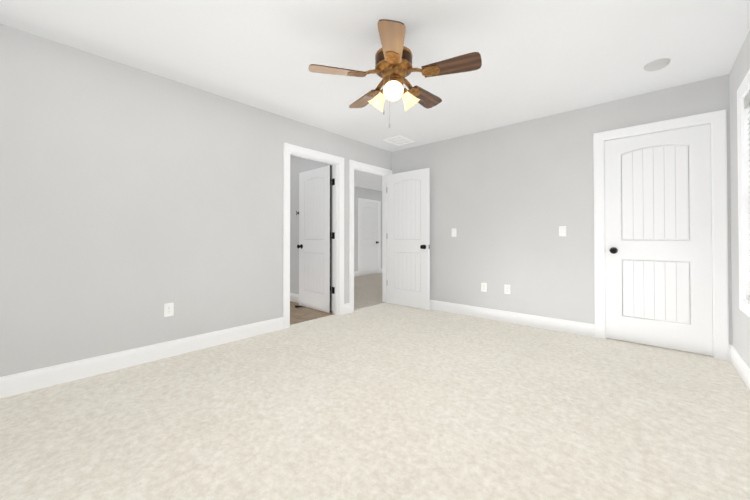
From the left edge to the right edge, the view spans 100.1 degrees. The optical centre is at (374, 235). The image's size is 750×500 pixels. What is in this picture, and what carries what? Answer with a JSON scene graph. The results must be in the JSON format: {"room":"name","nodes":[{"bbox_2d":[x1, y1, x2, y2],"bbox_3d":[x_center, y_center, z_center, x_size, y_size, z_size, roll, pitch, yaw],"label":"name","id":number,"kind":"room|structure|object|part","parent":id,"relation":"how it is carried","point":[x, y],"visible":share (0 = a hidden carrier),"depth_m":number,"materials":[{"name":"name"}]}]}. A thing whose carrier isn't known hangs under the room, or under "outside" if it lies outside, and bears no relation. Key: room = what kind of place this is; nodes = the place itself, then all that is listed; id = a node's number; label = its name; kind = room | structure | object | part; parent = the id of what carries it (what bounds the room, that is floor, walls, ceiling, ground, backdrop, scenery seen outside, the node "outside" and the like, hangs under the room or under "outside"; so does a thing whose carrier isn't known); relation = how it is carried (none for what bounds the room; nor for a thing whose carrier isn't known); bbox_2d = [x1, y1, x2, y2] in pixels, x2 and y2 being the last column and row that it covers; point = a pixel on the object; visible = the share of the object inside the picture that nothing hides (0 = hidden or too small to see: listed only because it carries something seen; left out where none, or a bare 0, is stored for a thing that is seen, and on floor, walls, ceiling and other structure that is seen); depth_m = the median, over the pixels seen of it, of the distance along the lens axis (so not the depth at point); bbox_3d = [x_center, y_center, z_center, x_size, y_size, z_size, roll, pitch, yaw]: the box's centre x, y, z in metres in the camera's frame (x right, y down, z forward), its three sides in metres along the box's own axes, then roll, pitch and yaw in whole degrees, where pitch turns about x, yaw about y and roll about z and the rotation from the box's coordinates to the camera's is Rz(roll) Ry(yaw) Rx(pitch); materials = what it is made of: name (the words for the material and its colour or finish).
{"room":"empty bedroom","nodes":[
{"label":"empty bedroom","id":0,"kind":"room"},
{"bbox_2d":[0,24,391,376],"bbox_3d":[-0.086,-0.136,4.798,0.120,2.440,8.940,-1,-1,42],"label":"wall","id":1,"kind":"structure","parent":0,"point":[133,200],"depth_m":2.54,"materials":[{"name":"grey paint"}]},
{"bbox_2d":[0,317,283,397],"bbox_3d":[-1.976,0.995,2.553,0.014,0.134,2.790,-1,-1,42],"label":"baseboard","id":2,"kind":"structure","parent":1,"relation":"attached to","point":[22,382],"depth_m":2.50,"materials":[{"name":"white wood"}]},
{"bbox_2d":[164,303,173,316],"bbox_3d":[-1.806,0.654,2.753,0.008,0.115,0.070,-1,-1,42],"label":"outlet","id":3,"kind":"object","parent":1,"relation":"attached to","point":[168,309],"visible":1,"depth_m":2.75,"materials":[{"name":"white plastic"}]},
{"bbox_2d":[283,142,343,328],"bbox_3d":[-0.782,0.006,3.997,0.139,2.140,0.940,-1,-1,42],"label":"trim","id":4,"kind":"structure","parent":1,"relation":"attached to","point":[337,162],"depth_m":4.16,"materials":[{"name":"white wood"}]},
{"bbox_2d":[344,303,349,313],"bbox_3d":[-0.391,1.013,4.342,0.014,0.134,0.110,-1,-1,42],"label":"baseboard","id":5,"kind":"structure","parent":1,"relation":"attached to","point":[346,307],"depth_m":4.34,"materials":[{"name":"white wood"}]},
{"bbox_2d":[349,160,391,312],"bbox_3d":[-0.083,0.014,4.787,0.139,2.140,0.950,-1,-1,42],"label":"trim","id":6,"kind":"structure","parent":1,"relation":"attached to","point":[367,168],"depth_m":4.64,"materials":[{"name":"white wood"}]},
{"bbox_2d":[387,168,429,309],"bbox_3d":[0.465,0.057,4.766,0.828,2.030,0.181,-1,-1,42],"label":"hall door","id":7,"kind":"structure","parent":1,"relation":"in","point":[408,238],"depth_m":4.71,"materials":[{"name":"white wood"}]},
{"bbox_2d":[290,155,332,300],"bbox_3d":[-1.502,-0.130,5.364,2.750,2.440,0.110,-1,-1,42],"label":"wall","id":8,"kind":"structure","parent":0,"point":[298,165],"depth_m":5.10,"materials":[{"name":"grey paint"}]},
{"bbox_2d":[290,293,332,310],"bbox_3d":[-1.227,1.020,5.022,1.900,0.134,0.020,-1,-1,42],"label":"baseboard","id":9,"kind":"structure","parent":8,"relation":"attached to","point":[294,297],"depth_m":5.04,"materials":[{"name":"white wood"}]},
{"bbox_2d":[297,165,334,312],"bbox_3d":[-0.853,0.055,4.572,0.816,2.030,0.181,-1,-1,42],"label":"bathroom door","id":10,"kind":"structure","parent":8,"relation":"in","point":[314,246],"depth_m":4.53,"materials":[{"name":"white wood"}]},
{"bbox_2d":[290,301,332,324],"bbox_3d":[-1.737,1.079,4.412,1.945,0.004,1.610,-1,-1,42],"label":"floor","id":11,"kind":"structure","parent":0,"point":[300,314],"depth_m":4.31,"materials":[{"name":"wood"}]},
{"bbox_2d":[354,186,381,271],"bbox_3d":[-0.942,-0.102,8.161,0.120,2.440,5.040,-1,-1,42],"label":"wall","id":12,"kind":"structure","parent":0,"point":[365,193],"depth_m":8.60,"materials":[{"name":"grey paint"}]},
{"bbox_2d":[360,202,378,274],"bbox_3d":[-0.171,0.099,8.973,0.181,2.030,0.755,-1,-1,42],"label":"hall door","id":13,"kind":"structure","parent":12,"relation":"in","point":[369,242],"depth_m":8.94,"materials":[{"name":"white wood"}]},
{"bbox_2d":[358,198,380,275],"bbox_3d":[-0.192,0.056,8.991,0.139,2.140,0.940,-1,-1,42],"label":"trim","id":14,"kind":"structure","parent":12,"relation":"attached to","point":[379,225],"depth_m":9.20,"materials":[{"name":"white wood"}]},
{"bbox_2d":[354,273,384,309],"bbox_3d":[0.193,1.107,7.217,2.815,0.003,4.930,-1,-1,42],"label":"floor","id":15,"kind":"structure","parent":0,"point":[367,290],"depth_m":6.21,"materials":[{"name":"beige carpet"}]},
{"bbox_2d":[0,273,749,499],"bbox_3d":[0.317,1.122,4.509,6.830,0.080,9.060,-1,-1,42],"label":"floor carpet","id":16,"kind":"object","parent":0,"point":[385,401],"visible":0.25,"depth_m":1.78,"materials":[{"name":"beige carpet"}]},
{"bbox_2d":[0,0,749,190],"bbox_3d":[0.317,-1.408,4.534,6.830,0.100,9.060,-1,-1,42],"label":"ceiling","id":17,"kind":"structure","parent":0,"point":[541,58],"depth_m":2.32,"materials":[{"name":"white paint"}]},
{"bbox_2d":[308,19,481,127],"bbox_3d":[0.152,-1.044,2.176,1.105,0.675,1.063,-1,-1,42],"label":"ceiling fan","id":18,"kind":"object","parent":17,"relation":"attached to","point":[394,68],"visible":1,"depth_m":2.04,"materials":[{"name":"brown wood"}]},
{"bbox_3d":[-0.249,-1.073,2.057,0.365,0.007,0.148,0,11,-13],"label":"blade","id":19,"kind":"part","parent":18,"relation":"part of","materials":[{"name":"brown wood"}]},
{"bbox_3d":[-0.074,-1.069,2.477,0.148,0.007,0.365,-14,7,-31],"label":"blade","id":20,"kind":"part","parent":18,"relation":"part of","materials":[{"name":"brown wood"}]},
{"bbox_3d":[0.097,-1.076,1.760,0.148,0.007,0.365,12,0,5],"label":"blade","id":21,"kind":"part","parent":18,"relation":"part of","materials":[{"name":"brown wood"}]},
{"bbox_3d":[0.380,-1.069,2.440,0.148,0.007,0.365,-16,-11,39],"label":"blade","id":22,"kind":"part","parent":18,"relation":"part of","materials":[{"name":"brown wood"}]},
{"bbox_3d":[0.486,-1.073,1.997,0.365,0.007,0.148,0,-13,23],"label":"blade","id":23,"kind":"part","parent":18,"relation":"part of","materials":[{"name":"brown wood"}]},
{"bbox_2d":[383,135,414,145],"bbox_3d":[0.343,-1.353,4.510,0.300,0.010,0.360,-1,-1,42],"label":"ceiling vent","id":24,"kind":"object","parent":17,"relation":"in","point":[398,140],"visible":0.96,"depth_m":4.50,"materials":[{"name":"white metal"}]},
{"bbox_2d":[644,58,670,70],"bbox_3d":[2.270,-1.363,2.530,0.162,0.030,0.162,-1,-1,42],"label":"smoke detector","id":25,"kind":"object","parent":17,"relation":"attached to","point":[656,65],"visible":0.98,"depth_m":2.50,"materials":[{"name":"grey plastic"}]},
{"bbox_2d":[392,74,731,344],"bbox_3d":[1.747,-0.145,3.882,3.840,2.440,0.120,-1,-1,42],"label":"wall","id":26,"kind":"structure","parent":0,"point":[507,201],"depth_m":3.73,"materials":[{"name":"grey paint"}]},
{"bbox_2d":[452,228,455,236],"bbox_3d":[1.098,-0.035,4.370,0.070,0.115,0.010,-1,-1,42],"label":"light switch","id":27,"kind":"object","parent":26,"relation":"attached to","point":[453,232],"visible":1,"depth_m":4.37,"materials":[{"name":"white plastic"}]},
{"bbox_2d":[481,283,486,291],"bbox_3d":[1.415,0.677,4.083,0.070,0.115,0.008,-1,-1,42],"label":"electrical outlet","id":28,"kind":"object","parent":26,"relation":"attached to","point":[483,287],"visible":1,"depth_m":4.08,"materials":[{"name":"white plastic"}]},
{"bbox_2d":[504,284,509,293],"bbox_3d":[1.637,0.670,3.887,0.070,0.115,0.008,-1,-1,42],"label":"electrical outlet","id":29,"kind":"object","parent":26,"relation":"attached to","point":[506,289],"visible":1,"depth_m":3.89,"materials":[{"name":"white plastic"}]},
{"bbox_2d":[430,300,594,336],"bbox_3d":[1.291,1.012,4.185,2.700,0.134,0.014,-1,-1,42],"label":"baseboard","id":30,"kind":"structure","parent":26,"relation":"attached to","point":[574,327],"depth_m":3.78,"materials":[{"name":"white wood"}]},
{"bbox_2d":[559,226,565,235],"bbox_3d":[2.086,-0.043,3.495,0.070,0.115,0.010,-1,-1,42],"label":"light switch","id":31,"kind":"object","parent":26,"relation":"attached to","point":[562,230],"visible":1,"depth_m":3.49,"materials":[{"name":"white plastic"}]},
{"bbox_2d":[604,124,712,355],"bbox_3d":[2.673,0.040,3.011,0.755,2.030,0.181,-1,-1,42],"label":"closet door","id":32,"kind":"structure","parent":26,"relation":"in","point":[658,261],"depth_m":2.97,"materials":[{"name":"white wood"}]},
{"bbox_2d":[593,109,728,360],"bbox_3d":[2.692,-0.003,3.032,0.940,2.140,0.139,-1,-1,42],"label":"trim","id":33,"kind":"structure","parent":26,"relation":"attached to","point":[716,120],"depth_m":2.74,"materials":[{"name":"white wood"}]},
{"bbox_2d":[729,30,749,367],"bbox_3d":[1.752,-0.172,1.113,0.160,2.440,5.860,-1,-1,42],"label":"wall","id":34,"kind":"structure","parent":0,"point":[740,318],"depth_m":2.49,"materials":[{"name":"grey paint"}]},
{"bbox_2d":[729,344,749,390],"bbox_3d":[1.420,0.979,0.862,0.020,0.134,4.820,-1,-1,42],"label":"baseboard","id":35,"kind":"structure","parent":34,"relation":"attached to","point":[739,364],"depth_m":2.37,"materials":[{"name":"white wood"}]},
{"bbox_2d":[737,69,749,316],"bbox_3d":[2.480,-0.269,1.965,0.159,1.640,0.890,-1,-1,42],"label":"window unit","id":36,"kind":"structure","parent":34,"relation":"in","point":[746,100],"depth_m":2.27,"materials":[{"name":"white plastic"}]}
]}

